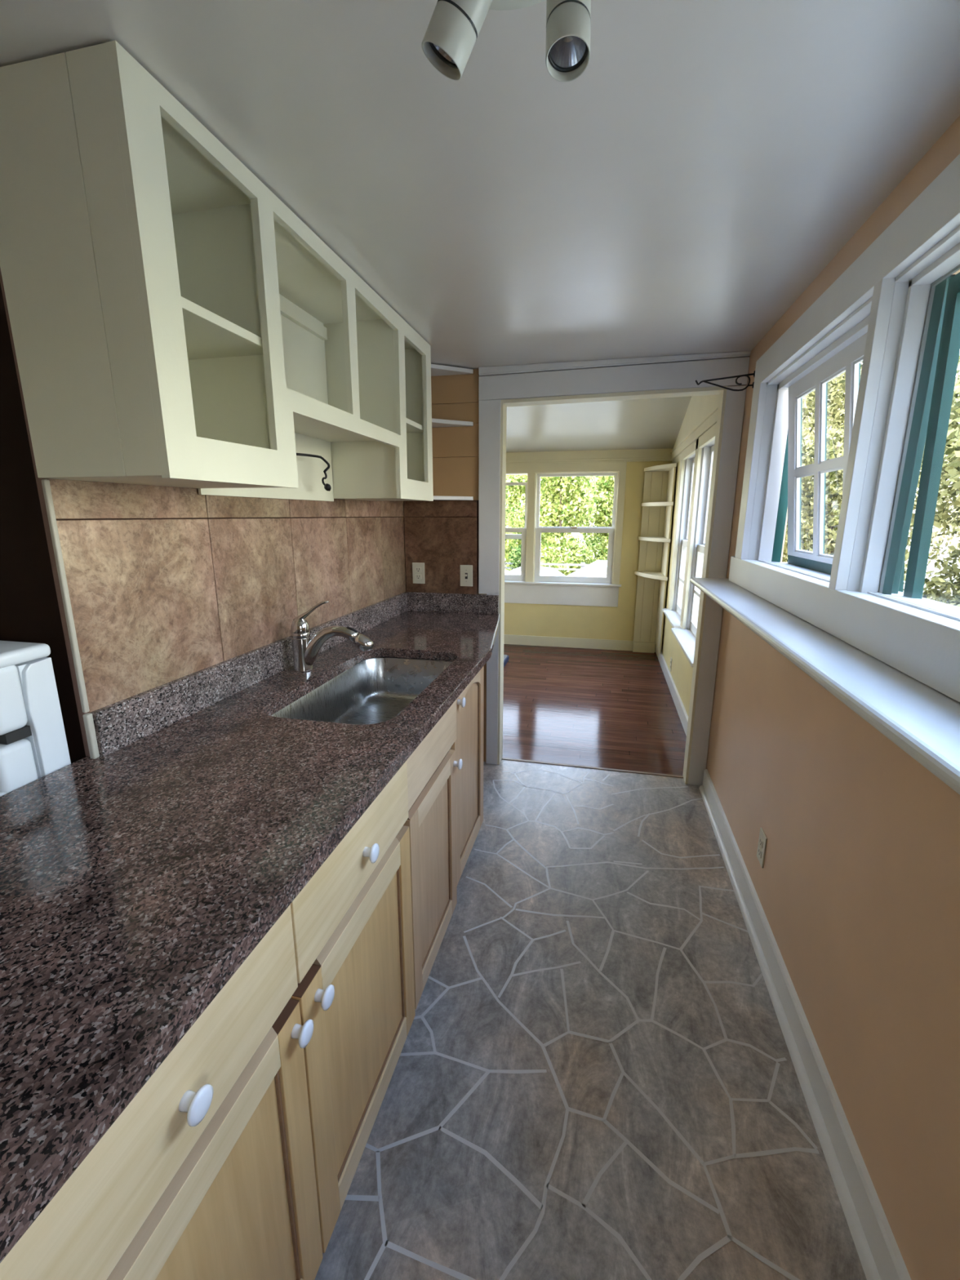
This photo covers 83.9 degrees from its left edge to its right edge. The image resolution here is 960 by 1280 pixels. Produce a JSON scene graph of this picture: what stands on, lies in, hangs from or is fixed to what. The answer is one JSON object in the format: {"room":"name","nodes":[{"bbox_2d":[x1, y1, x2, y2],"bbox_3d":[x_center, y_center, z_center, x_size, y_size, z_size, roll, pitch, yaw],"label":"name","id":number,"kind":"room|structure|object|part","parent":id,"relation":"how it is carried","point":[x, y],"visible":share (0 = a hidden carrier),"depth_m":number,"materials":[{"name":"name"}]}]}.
{"room":"kitchen","nodes":[
{"label":"kitchen","id":0,"kind":"room"},
{"bbox_2d":[0,283,86,763],"bbox_3d":[-1.466,0.061,1.342,1.266,2.185,0.134,3,13,13],"label":"wall","id":1,"kind":"structure","parent":0,"point":[29,611],"depth_m":1.09,"materials":[{"name":"paint"}]},
{"bbox_2d":[403,500,478,594],"bbox_3d":[-0.210,-0.449,2.886,0.410,0.591,0.016,3,13,13],"label":"tile backsplash","id":2,"kind":"structure","parent":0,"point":[441,535],"depth_m":2.86,"materials":[{"name":"brown tile"}]},
{"bbox_2d":[412,562,425,583],"bbox_3d":[-0.337,-0.366,2.923,0.070,0.114,0.008,3,13,13],"label":"wall outlet","id":3,"kind":"object","parent":2,"relation":"attached to","point":[418,568],"visible":1,"depth_m":2.92,"materials":[{"name":"beige plastic"}]},
{"bbox_2d":[415,573,421,579],"bbox_3d":[-0.337,-0.346,2.925,0.033,0.027,0.004,3,13,13],"label":"socket","id":4,"kind":"object","parent":3,"relation":"attached to","point":[418,576],"depth_m":2.92,"materials":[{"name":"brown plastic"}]},
{"bbox_2d":[415,567,421,572],"bbox_3d":[-0.337,-0.384,2.917,0.033,0.027,0.004,3,13,13],"label":"socket","id":5,"kind":"object","parent":3,"relation":"attached to","point":[417,569],"depth_m":2.92,"materials":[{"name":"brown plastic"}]},
{"bbox_2d":[460,564,472,586],"bbox_3d":[-0.074,-0.344,2.861,0.070,0.114,0.018,3,13,13],"label":"light switch","id":6,"kind":"object","parent":2,"relation":"attached to","point":[466,571],"visible":1,"depth_m":2.86,"materials":[{"name":"beige plastic"}]},
{"bbox_2d":[0,0,959,368],"bbox_3d":[-0.704,-0.882,0.450,3.140,0.100,4.770,3,13,13],"label":"ceiling","id":7,"kind":"structure","parent":0,"point":[707,161],"depth_m":1.03,"materials":[{"name":"paint"}]},
{"bbox_2d":[421,0,591,82],"bbox_3d":[0.030,-0.780,0.638,0.256,0.180,0.256,3,13,13],"label":"ceiling spotlight","id":8,"kind":"object","parent":7,"relation":"attached to","point":[454,28],"visible":1,"depth_m":0.64,"materials":[{"name":"beige metal"}]},
{"bbox_3d":[-0.040,-0.722,0.644,0.039,0.037,0.043,3,13,13],"label":"bulb","id":9,"kind":"part","parent":8,"relation":"part of","materials":[{"name":"grey metal"}]},
{"bbox_3d":[0.109,-0.740,0.657,0.043,0.033,0.042,3,13,13],"label":"bulb","id":10,"kind":"part","parent":8,"relation":"part of","materials":[{"name":"grey metal"}]},
{"bbox_2d":[403,368,745,761],"bbox_3d":[-0.335,-0.944,2.848,3.510,3.460,0.076,3,13,13],"label":"wall","id":11,"kind":"structure","parent":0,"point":[454,397],"depth_m":2.74,"materials":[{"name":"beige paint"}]},
{"bbox_2d":[478,356,750,786],"bbox_3d":[0.603,-0.280,2.777,1.229,2.082,0.106,3,13,13],"label":"door frame","id":12,"kind":"structure","parent":11,"relation":"attached to","point":[496,393],"depth_m":2.62,"materials":[{"name":"white paint"}]},
{"bbox_2d":[503,461,671,640],"bbox_3d":[0.337,-1.037,5.773,3.440,2.310,0.130,3,13,13],"label":"wall","id":13,"kind":"structure","parent":0,"point":[611,623],"depth_m":5.65,"materials":[{"name":"yellow paint"}]},
{"bbox_2d":[504,462,626,607],"bbox_3d":[0.504,-1.113,5.685,1.996,1.449,0.170,3,13,13],"label":"window","id":14,"kind":"structure","parent":13,"relation":"in","point":[530,587],"depth_m":5.60,"materials":[{"name":"beige paint"}]},
{"bbox_3d":[0.108,-0.938,5.829,0.804,0.564,0.030,3,13,13],"label":"sash","id":15,"kind":"part","parent":14,"relation":"part of","materials":[{"name":"white paint"}]},
{"bbox_3d":[0.116,-1.390,5.755,0.808,0.588,0.030,3,13,13],"label":"sash","id":16,"kind":"part","parent":14,"relation":"part of","materials":[{"name":"white paint"}]},
{"bbox_3d":[0.987,-0.891,5.633,0.811,0.564,0.030,3,13,13],"label":"sash","id":17,"kind":"part","parent":14,"relation":"part of","materials":[{"name":"white paint"}]},
{"bbox_3d":[0.995,-1.424,5.541,0.815,0.588,0.030,3,13,13],"label":"sash","id":18,"kind":"part","parent":14,"relation":"part of","materials":[{"name":"white paint"}]},
{"bbox_2d":[503,634,656,652],"bbox_3d":[0.300,-0.008,5.946,3.200,0.108,0.016,3,13,13],"label":"baseboard","id":19,"kind":"structure","parent":13,"relation":"attached to","point":[590,643],"depth_m":5.79,"materials":[{"name":"beige paint"}]},
{"bbox_2d":[506,448,673,463],"bbox_3d":[0.301,-1.877,5.503,3.200,0.121,0.026,3,13,13],"label":"trim","id":20,"kind":"structure","parent":13,"relation":"attached to","point":[636,455],"depth_m":5.32,"materials":[{"name":"beige paint"}]},
{"bbox_2d":[314,644,866,1279],"bbox_3d":[-0.576,0.901,2.421,3.320,0.061,7.540,3,13,13],"label":"floor","id":21,"kind":"structure","parent":0,"point":[594,1077],"depth_m":1.41,"materials":[{"name":"grey stone"}]},
{"bbox_2d":[0,640,71,796],"bbox_3d":[-1.335,0.594,0.951,0.782,1.086,0.726,3,13,13],"label":"stove","id":22,"kind":"object","parent":21,"relation":"on","point":[33,745],"visible":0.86,"depth_m":1.06,"materials":[{"name":"white metal"}]},
{"bbox_3d":[-1.273,0.093,1.100,0.774,0.134,0.066,3,13,13],"label":"control panel","id":23,"kind":"part","parent":22,"relation":"part of","materials":[{"name":"white ceramic"}]},
{"bbox_3d":[-1.275,0.230,1.127,0.774,0.099,0.068,3,13,13],"label":"panel","id":24,"kind":"part","parent":22,"relation":"part of","materials":[{"name":"white ceramic"}]},
{"bbox_2d":[0,904,322,1279],"bbox_3d":[-0.625,0.836,0.716,0.637,0.844,0.510,3,13,13],"label":"base cabinet","id":25,"kind":"object","parent":21,"relation":"on","point":[207,1172],"visible":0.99,"depth_m":0.66,"materials":[{"name":"yellow wood"}]},
{"bbox_3d":[-0.322,0.521,0.601,0.028,0.037,0.037,3,13,13],"label":"knob","id":26,"kind":"part","parent":25,"relation":"part of","materials":[{"name":"white ceramic"}]},
{"bbox_3d":[-0.349,0.651,0.608,0.019,0.058,0.390,3,13,13],"label":"rail","id":27,"kind":"part","parent":25,"relation":"part of","materials":[{"name":"yellow wood"}]},
{"bbox_3d":[-0.354,0.899,0.667,0.008,0.460,0.398,3,13,13],"label":"door","id":28,"kind":"part","parent":25,"relation":"part of","materials":[{"name":"yellow wood"}]},
{"bbox_2d":[0,591,499,1262],"bbox_3d":[-0.426,0.130,1.569,0.670,0.139,2.831,3,13,13],"label":"countertop","id":29,"kind":"structure","parent":25,"relation":"on","point":[138,877],"depth_m":0.84,"materials":[{"name":"red stone"}]},
{"bbox_2d":[291,600,373,672],"bbox_3d":[-0.498,-0.013,1.794,0.280,0.240,0.067,1,13,5],"label":"kitchen faucet","id":30,"kind":"object","parent":29,"relation":"on","point":[305,650],"visible":1,"depth_m":1.78,"materials":[{"name":"silver metal"}]},
{"bbox_3d":[-0.564,-0.090,1.782,0.123,0.084,0.026,1,13,2],"label":"lever","id":31,"kind":"part","parent":30,"relation":"part of","materials":[{"name":"silver metal"}]},
{"bbox_3d":[-0.511,0.020,1.803,0.213,0.138,0.052,1,13,5],"label":"spout","id":32,"kind":"part","parent":30,"relation":"part of","materials":[{"name":"silver metal"}]},
{"bbox_2d":[271,657,452,724],"bbox_3d":[-0.340,0.250,1.770,0.441,0.184,0.822,3,13,13],"label":"sink","id":33,"kind":"object","parent":29,"relation":"in","point":[373,691],"visible":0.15,"depth_m":2.07,"materials":[{"name":"silver metal"}]},
{"bbox_3d":[-0.276,0.607,0.826,0.028,0.037,0.037,3,13,13],"label":"knob","id":34,"kind":"part","parent":25,"relation":"part of","materials":[{"name":"white ceramic"}]},
{"bbox_2d":[290,760,415,1253],"bbox_3d":[-0.513,0.724,1.195,0.637,0.844,0.494,3,13,13],"label":"base cabinet","id":35,"kind":"object","parent":21,"relation":"on","point":[353,936],"visible":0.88,"depth_m":1.05,"materials":[{"name":"yellow wood"}]},
{"bbox_3d":[-0.261,0.595,0.892,0.028,0.037,0.037,3,13,13],"label":"knob","id":36,"kind":"part","parent":35,"relation":"part of","materials":[{"name":"white ceramic"}]},
{"bbox_3d":[-0.237,0.411,1.054,0.019,0.153,0.488,3,13,13],"label":"drawer","id":37,"kind":"part","parent":35,"relation":"part of","materials":[{"name":"yellow wood"}]},
{"bbox_3d":[-0.237,0.542,1.085,0.019,0.062,0.366,3,13,13],"label":"rail","id":38,"kind":"part","parent":35,"relation":"part of","materials":[{"name":"yellow wood"}]},
{"bbox_3d":[-0.242,0.788,1.144,0.008,0.452,0.374,3,13,13],"label":"door","id":39,"kind":"part","parent":35,"relation":"part of","materials":[{"name":"yellow wood"}]},
{"bbox_3d":[-0.216,0.419,1.053,0.028,0.037,0.037,3,13,13],"label":"knob","id":40,"kind":"part","parent":35,"relation":"part of","materials":[{"name":"white ceramic"}]},
{"bbox_3d":[-0.238,1.034,1.201,0.019,0.062,0.366,3,13,13],"label":"rail","id":41,"kind":"part","parent":35,"relation":"part of","materials":[{"name":"yellow wood"}]},
{"bbox_2d":[403,699,462,1008],"bbox_3d":[-0.406,0.616,1.657,0.633,0.844,0.476,3,13,13],"label":"base cabinet","id":42,"kind":"object","parent":21,"relation":"on","point":[431,821],"visible":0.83,"depth_m":1.55,"materials":[{"name":"brown wood"}]},
{"bbox_3d":[-0.137,0.301,1.514,0.019,0.152,0.460,3,13,13],"label":"drawer","id":43,"kind":"part","parent":42,"relation":"part of","materials":[{"name":"brown wood"}]},
{"bbox_3d":[-0.140,0.680,1.592,0.008,0.466,0.314,3,13,13],"label":"door","id":44,"kind":"part","parent":42,"relation":"part of","materials":[{"name":"brown wood"}]},
{"bbox_3d":[-0.136,0.429,1.532,0.019,0.058,0.306,3,13,13],"label":"rail","id":45,"kind":"part","parent":42,"relation":"part of","materials":[{"name":"brown wood"}]},
{"bbox_3d":[-0.136,0.931,1.650,0.019,0.058,0.306,3,13,13],"label":"rail","id":46,"kind":"part","parent":42,"relation":"part of","materials":[{"name":"brown wood"}]},
{"bbox_3d":[-0.071,0.398,1.713,0.028,0.035,0.035,3,13,13],"label":"knob","id":47,"kind":"part","parent":42,"relation":"part of","materials":[{"name":"white ceramic"}]},
{"bbox_2d":[450,666,484,886],"bbox_3d":[-0.310,0.511,2.107,0.614,0.844,0.465,3,13,13],"label":"base cabinet","id":48,"kind":"object","parent":21,"relation":"on","point":[468,745],"visible":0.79,"depth_m":2.06,"materials":[{"name":"brown wood"}]},
{"bbox_3d":[-0.063,0.209,1.794,0.028,0.035,0.035,3,13,13],"label":"knob","id":49,"kind":"part","parent":48,"relation":"part of","materials":[{"name":"white ceramic"}]},
{"bbox_3d":[-0.048,0.475,2.043,0.008,0.636,0.334,3,13,13],"label":"door","id":50,"kind":"part","parent":48,"relation":"part of","materials":[{"name":"brown wood"}]},
{"bbox_3d":[-0.043,0.166,1.970,0.019,0.097,0.326,3,13,13],"label":"rail","id":51,"kind":"part","parent":48,"relation":"part of","materials":[{"name":"brown wood"}]},
{"bbox_3d":[-0.044,0.810,2.120,0.019,0.060,0.326,3,13,13],"label":"rail","id":52,"kind":"part","parent":48,"relation":"part of","materials":[{"name":"brown wood"}]},
{"bbox_2d":[503,654,508,666],"bbox_3d":[-0.155,0.235,5.019,0.742,0.054,0.755,3,13,13],"label":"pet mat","id":53,"kind":"object","parent":21,"relation":"on","point":[505,656],"visible":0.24,"depth_m":5.15,"materials":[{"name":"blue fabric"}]},
{"bbox_2d":[632,462,676,653],"bbox_3d":[1.652,-0.718,5.164,0.268,1.850,0.527,3,13,13],"label":"corner shelf unit","id":54,"kind":"object","parent":21,"relation":"on","point":[655,575],"visible":1,"depth_m":5.31,"materials":[{"name":"beige paint"}]},
{"bbox_3d":[1.652,-0.623,5.186,0.268,0.034,0.527,3,13,13],"label":"shelf","id":55,"kind":"part","parent":54,"relation":"part of","materials":[{"name":"beige paint"}]},
{"bbox_3d":[1.662,-0.962,5.112,0.253,0.034,0.512,3,13,13],"label":"shelf","id":56,"kind":"part","parent":54,"relation":"part of","materials":[{"name":"beige paint"}]},
{"bbox_3d":[1.666,-1.282,5.040,0.247,0.034,0.506,3,13,13],"label":"shelf","id":57,"kind":"part","parent":54,"relation":"part of","materials":[{"name":"beige paint"}]},
{"bbox_3d":[1.669,-1.604,4.966,0.243,0.034,0.502,3,13,13],"label":"shelf","id":58,"kind":"part","parent":54,"relation":"part of","materials":[{"name":"beige paint"}]},
{"bbox_2d":[506,395,691,452],"bbox_3d":[-0.010,-2.031,4.048,3.510,0.884,2.940,3,13,13],"label":"ceiling","id":59,"kind":"structure","parent":0,"point":[649,423],"depth_m":4.75,"materials":[{"name":"paint"}]},
{"bbox_2d":[661,115,959,1279],"bbox_3d":[1.074,-0.458,1.658,0.154,3.060,7.630,3,13,13],"label":"wall","id":60,"kind":"structure","parent":0,"point":[857,887],"depth_m":1.17,"materials":[{"name":"beige paint"}]},
{"bbox_2d":[501,757,683,777],"bbox_3d":[0.621,0.735,3.044,1.025,0.024,0.020,3,13,13],"label":"threshold","id":61,"kind":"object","parent":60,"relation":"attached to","point":[503,758],"depth_m":3.03,"materials":[{"name":"brown wood"}]},
{"bbox_2d":[478,351,751,376],"bbox_3d":[0.595,-1.287,2.494,1.227,0.036,0.028,3,13,13],"label":"trim","id":62,"kind":"structure","parent":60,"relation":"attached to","point":[540,367],"depth_m":2.49,"materials":[{"name":"white paint"}]},
{"bbox_2d":[669,657,671,671],"bbox_3d":[1.597,0.204,4.471,0.008,0.112,0.070,3,13,13],"label":"wall outlet","id":63,"kind":"object","parent":60,"relation":"attached to","point":[670,668],"visible":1,"depth_m":4.46,"materials":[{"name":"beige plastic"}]},
{"bbox_2d":[655,646,688,735],"bbox_3d":[1.533,0.389,4.252,0.018,0.110,2.825,3,13,13],"label":"baseboard","id":64,"kind":"structure","parent":60,"relation":"attached to","point":[682,714],"depth_m":4.12,"materials":[{"name":"white paint"}]},
{"bbox_2d":[662,438,698,628],"bbox_3d":[1.591,-0.801,4.114,0.170,1.320,0.895,3,13,13],"label":"window","id":65,"kind":"structure","parent":60,"relation":"in","point":[673,613],"depth_m":4.41,"materials":[{"name":"beige paint"}]},
{"bbox_3d":[1.619,-0.470,4.187,0.030,0.597,0.694,3,13,13],"label":"sash","id":66,"kind":"part","parent":65,"relation":"part of","materials":[{"name":"white paint"}]},
{"bbox_3d":[1.650,-1.051,4.044,0.030,0.680,0.694,3,13,13],"label":"sash","id":67,"kind":"part","parent":65,"relation":"part of","materials":[{"name":"white paint"}]},
{"bbox_2d":[671,422,716,666],"bbox_3d":[1.371,-0.595,3.234,0.195,1.320,1.155,3,13,13],"label":"window","id":68,"kind":"structure","parent":60,"relation":"in","point":[686,636],"depth_m":3.64,"materials":[{"name":"beige paint"}]},
{"bbox_3d":[1.411,-0.264,3.304,0.030,0.597,0.954,3,13,13],"label":"sash","id":69,"kind":"part","parent":68,"relation":"part of","materials":[{"name":"white paint"}]},
{"bbox_3d":[1.357,-0.603,3.235,0.024,1.305,1.155,3,13,13],"label":"casing","id":70,"kind":"part","parent":68,"relation":"part of","materials":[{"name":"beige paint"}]},
{"bbox_3d":[1.442,-0.845,3.161,0.030,0.680,0.954,3,13,13],"label":"sash","id":71,"kind":"part","parent":68,"relation":"part of","materials":[{"name":"white paint"}]},
{"bbox_2d":[670,404,718,460],"bbox_3d":[1.535,-1.464,3.827,0.024,0.083,2.840,3,13,13],"label":"trim","id":72,"kind":"structure","parent":60,"relation":"attached to","point":[710,420],"depth_m":3.69,"materials":[{"name":"beige paint"}]},
{"bbox_2d":[695,370,755,391],"bbox_3d":[1.034,-1.088,2.242,0.248,0.115,0.015,3,13,13],"label":"hook","id":73,"kind":"object","parent":60,"relation":"attached to","point":[753,373],"visible":0.77,"depth_m":2.24,"materials":[{"name":"black metal"}]},
{"bbox_3d":[1.028,-1.095,2.241,0.236,0.036,0.007,3,13,13],"label":"arm","id":74,"kind":"part","parent":73,"relation":"part of","materials":[{"name":"black metal"}]},
{"bbox_2d":[756,827,767,868],"bbox_3d":[0.969,0.714,1.838,0.008,0.114,0.070,3,13,13],"label":"wall outlet","id":75,"kind":"object","parent":60,"relation":"attached to","point":[762,840],"visible":1,"depth_m":1.83,"materials":[{"name":"beige plastic"}]},
{"bbox_2d":[758,846,761,857],"bbox_3d":[0.967,0.733,1.843,0.004,0.027,0.033,3,13,13],"label":"socket","id":76,"kind":"object","parent":75,"relation":"attached to","point":[759,847],"depth_m":1.84,"materials":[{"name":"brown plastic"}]},
{"bbox_2d":[759,836,763,848],"bbox_3d":[0.967,0.695,1.834,0.004,0.027,0.033,3,13,13],"label":"socket","id":77,"kind":"object","parent":75,"relation":"attached to","point":[761,838],"depth_m":1.83,"materials":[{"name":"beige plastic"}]},
{"bbox_2d":[698,768,911,1279],"bbox_3d":[0.661,1.232,0.640,0.032,0.110,4.565,3,13,13],"label":"baseboard","id":78,"kind":"structure","parent":60,"relation":"attached to","point":[880,1256],"depth_m":1.29,"materials":[{"name":"white paint"}]},
{"bbox_2d":[689,577,959,795],"bbox_3d":[0.806,0.003,1.324,0.176,0.027,2.572,3,13,13],"label":"window ledge","id":79,"kind":"object","parent":60,"relation":"attached to","point":[921,720],"visible":0.96,"depth_m":0.95,"materials":[{"name":"white paint"}]},
{"bbox_2d":[728,555,959,702],"bbox_3d":[0.971,-0.075,1.345,0.180,0.112,2.220,3,13,13],"label":"trim","id":80,"kind":"structure","parent":60,"relation":"attached to","point":[919,638],"depth_m":1.14,"materials":[{"name":"white paint"}]},
{"bbox_2d":[734,154,959,590],"bbox_3d":[0.886,-0.503,1.215,0.026,0.784,2.165,3,13,13],"label":"trim","id":81,"kind":"structure","parent":60,"relation":"attached to","point":[935,213],"depth_m":1.25,"materials":[{"name":"white paint"}]},
{"bbox_2d":[747,274,955,594],"bbox_3d":[1.093,-0.558,1.692,0.166,0.780,0.966,3,13,13],"label":"window","id":82,"kind":"structure","parent":60,"relation":"in","point":[780,471],"depth_m":1.84,"materials":[{"name":"white paint"}]},
{"bbox_3d":[1.115,-0.560,1.685,0.091,0.633,0.825,3,13,13],"label":"sash","id":83,"kind":"part","parent":82,"relation":"part of","materials":[{"name":"white paint"}]},
{"bbox_3d":[1.131,-0.533,1.687,0.087,0.688,0.825,3,13,13],"label":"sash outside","id":84,"kind":"part","parent":82,"relation":"part of","materials":[{"name":"white wood"}]},
{"bbox_2d":[846,225,959,599],"bbox_3d":[0.865,-0.312,0.791,0.140,0.850,0.957,3,13,13],"label":"window","id":85,"kind":"structure","parent":60,"relation":"in","point":[919,290],"depth_m":1.19,"materials":[{"name":"white paint"}]},
{"bbox_3d":[0.911,-0.279,0.790,0.046,0.785,0.881,3,13,13],"label":"sash","id":86,"kind":"part","parent":85,"relation":"part of","materials":[{"name":"teal wood"}]},
{"bbox_3d":[-0.711,-0.109,2.074,0.141,2.185,1.932,3,13,13],"label":"wall","id":87,"kind":"structure","parent":0,"visible":0},
{"bbox_2d":[0,267,89,756],"bbox_3d":[-0.855,-0.340,1.033,0.017,1.221,0.006,3,13,13],"label":"trim","id":88,"kind":"structure","parent":87,"relation":"attached to","point":[38,480],"depth_m":1.07,"materials":[{"name":"brown paint"}]},
{"bbox_2d":[0,40,433,501],"bbox_3d":[-0.526,-0.771,1.643,0.296,0.648,1.534,3,13,13],"label":"upper cabinet","id":89,"kind":"object","parent":87,"relation":"attached to","point":[174,322],"visible":1,"depth_m":0.99,"materials":[{"name":"white paint"}]},
{"bbox_3d":[-0.704,-0.612,0.924,0.280,0.632,0.018,3,13,13],"label":"panel","id":90,"kind":"part","parent":89,"relation":"part of","materials":[{"name":"white paint"}]},
{"bbox_2d":[181,296,262,359],"bbox_3d":[-0.658,-0.655,1.115,0.266,0.020,0.386,3,13,13],"label":"shelf","id":91,"kind":"object","parent":89,"relation":"attached to","point":[209,335],"depth_m":1.17,"materials":[{"name":"white paint"}]},
{"bbox_3d":[-0.667,-0.772,1.676,0.008,0.634,1.498,3,13,13],"label":"panel","id":92,"kind":"part","parent":89,"relation":"part of","materials":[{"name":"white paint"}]},
{"bbox_2d":[296,453,331,491],"bbox_3d":[-0.607,-0.534,1.658,0.028,0.116,0.578,3,13,13],"label":"paper towel holder","id":93,"kind":"object","parent":89,"relation":"attached to","point":[327,486],"visible":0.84,"depth_m":1.89,"materials":[{"name":"black metal"}]},
{"bbox_3d":[-0.607,-0.565,1.651,0.028,0.054,0.578,3,13,13],"label":"arm","id":94,"kind":"part","parent":93,"relation":"part of","materials":[{"name":"black metal"}]},
{"bbox_2d":[406,417,423,432],"bbox_3d":[-0.405,-0.887,2.195,0.266,0.019,0.344,3,13,13],"label":"shelf","id":95,"kind":"object","parent":89,"relation":"attached to","point":[411,426],"depth_m":2.25,"materials":[{"name":"white paint"}]},
{"bbox_2d":[45,478,406,713],"bbox_3d":[-0.634,-0.248,2.023,0.016,0.591,1.929,3,13,13],"label":"tile backsplash","id":96,"kind":"structure","parent":87,"relation":"attached to","point":[166,584],"depth_m":1.44,"materials":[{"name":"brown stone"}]},
{"bbox_2d":[41,479,99,759],"bbox_3d":[-0.839,-0.027,1.097,0.017,0.582,0.015,3,13,13],"label":"strip","id":97,"kind":"object","parent":96,"relation":"attached to","point":[87,717],"visible":1,"depth_m":1.09,"materials":[{"name":"beige"}]},
{"bbox_2d":[431,364,473,376],"bbox_3d":[-0.269,-1.298,2.514,0.400,0.019,0.365,3,13,13],"label":"corner shelf","id":98,"kind":"object","parent":87,"relation":"attached to","point":[436,370],"visible":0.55,"depth_m":2.61,"materials":[{"name":"white paint"}]},
{"bbox_2d":[431,417,473,427],"bbox_3d":[-0.269,-1.061,2.569,0.400,0.019,0.365,3,13,13],"label":"corner shelf","id":99,"kind":"object","parent":87,"relation":"attached to","point":[436,423],"visible":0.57,"depth_m":2.66,"materials":[{"name":"white paint"}]},
{"bbox_2d":[433,495,473,500],"bbox_3d":[-0.270,-0.708,2.652,0.400,0.019,0.365,3,13,13],"label":"corner shelf","id":100,"kind":"object","parent":87,"relation":"attached to","point":[435,497],"visible":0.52,"depth_m":2.73,"materials":[{"name":"white paint"}]},
{"label":"outside","id":101,"kind":"structure","parent":0,"visible":0},
{"bbox_2d":[504,537,959,598],"bbox_3d":[5.023,-2.067,22.040,90.000,0.300,95.000,3,13,13],"label":"ground","id":102,"kind":"structure","parent":101,"point":[931,566],"depth_m":34.36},
{"bbox_2d":[504,480,518,570],"bbox_3d":[-0.069,-3.004,15.849,2.776,4.438,2.476,11,17,39],"label":"leafy tree","id":103,"kind":"object","parent":102,"relation":"on","point":[508,542],"visible":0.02,"depth_m":15.32,"materials":[{"name":"green plant"}]},
{"bbox_2d":[508,544,521,569],"bbox_3d":[1.110,-1.297,13.415,0.954,2.222,0.998,3,13,13],"label":"bush","id":104,"kind":"object","parent":102,"relation":"on","point":[517,563],"visible":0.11,"depth_m":13.12,"materials":[{"name":"green plant"}]},
{"bbox_2d":[504,474,559,570],"bbox_3d":[1.647,-3.814,17.943,2.572,5.067,3.024,3,13,13],"label":"leafy tree","id":105,"kind":"object","parent":102,"relation":"on","point":[516,492],"visible":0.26,"depth_m":17.22,"materials":[{"name":"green plant"}]},
{"bbox_2d":[504,566,565,576],"bbox_3d":[1.011,-0.562,10.935,3.090,1.816,1.540,3,13,13],"label":"parked car","id":106,"kind":"object","parent":102,"relation":"on","point":[544,571],"visible":0.06,"depth_m":10.57,"materials":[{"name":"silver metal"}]},
{"bbox_2d":[504,562,588,570],"bbox_3d":[0.885,-1.244,14.146,3.850,1.680,0.120,3,13,13],"label":"rail fence","id":107,"kind":"object","parent":102,"relation":"on","point":[582,565],"visible":0.07,"depth_m":13.64,"materials":[{"name":"white wood"}]},
{"bbox_3d":[0.877,-1.882,13.956,3.850,0.040,0.040,3,13,13],"label":"rail","id":108,"kind":"part","parent":107,"relation":"part of","materials":[{"name":"white wood"}]},
{"bbox_3d":[0.878,-1.997,13.929,3.850,0.045,0.040,3,13,13],"label":"rail","id":109,"kind":"part","parent":107,"relation":"part of","materials":[{"name":"white wood"}]},
{"bbox_2d":[511,474,599,576],"bbox_3d":[2.109,-3.022,15.000,2.452,4.867,2.647,-1,13,-3],"label":"leafy tree","id":110,"kind":"object","parent":102,"relation":"on","point":[564,501],"visible":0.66,"depth_m":14.45,"materials":[{"name":"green plant"}]},
{"bbox_2d":[566,560,607,577],"bbox_3d":[2.906,-0.917,12.587,2.600,1.760,1.900,3,13,13],"label":"garden shed","id":111,"kind":"object","parent":102,"relation":"on","point":[597,568],"visible":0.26,"depth_m":11.77,"materials":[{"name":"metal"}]},
{"bbox_2d":[576,475,614,561],"bbox_3d":[4.288,-3.708,17.355,2.796,5.137,2.612,7,15,26],"label":"leafy tree","id":112,"kind":"object","parent":102,"relation":"on","point":[604,487],"visible":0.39,"depth_m":16.72,"materials":[{"name":"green plant"}]},
{"bbox_2d":[782,368,862,559],"bbox_3d":[3.855,-1.109,6.916,2.578,4.829,2.051,5,14,20],"label":"tree","id":113,"kind":"object","parent":102,"relation":"on","point":[803,413],"visible":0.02,"depth_m":6.43,"materials":[{"name":"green plant"}]},
{"bbox_2d":[801,397,905,560],"bbox_3d":[5.395,-2.269,9.539,3.743,5.903,3.586,10,16,35],"label":"tree","id":114,"kind":"object","parent":102,"relation":"on","point":[806,440],"visible":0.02,"depth_m":8.34,"materials":[{"name":"green plant"}]},
{"bbox_2d":[782,352,959,589],"bbox_3d":[3.178,-0.579,4.872,2.164,4.725,2.236,3,13,13],"label":"tree","id":115,"kind":"object","parent":102,"relation":"on","point":[833,495],"visible":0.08,"depth_m":4.51,"materials":[{"name":"green plant"}]},
{"bbox_2d":[903,358,959,607],"bbox_3d":[3.064,0.277,3.047,1.559,3.887,2.021,4,14,17],"label":"tree","id":116,"kind":"object","parent":102,"relation":"on","point":[950,473],"visible":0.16,"depth_m":3.09,"materials":[{"name":"green plant"}]},
{"bbox_2d":[909,422,959,599],"bbox_3d":[5.636,-0.921,5.192,2.604,5.254,2.570,8,15,30],"label":"tree","id":117,"kind":"object","parent":102,"relation":"on","point":[953,537],"visible":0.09,"depth_m":5.60,"materials":[{"name":"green plant"}]}
]}

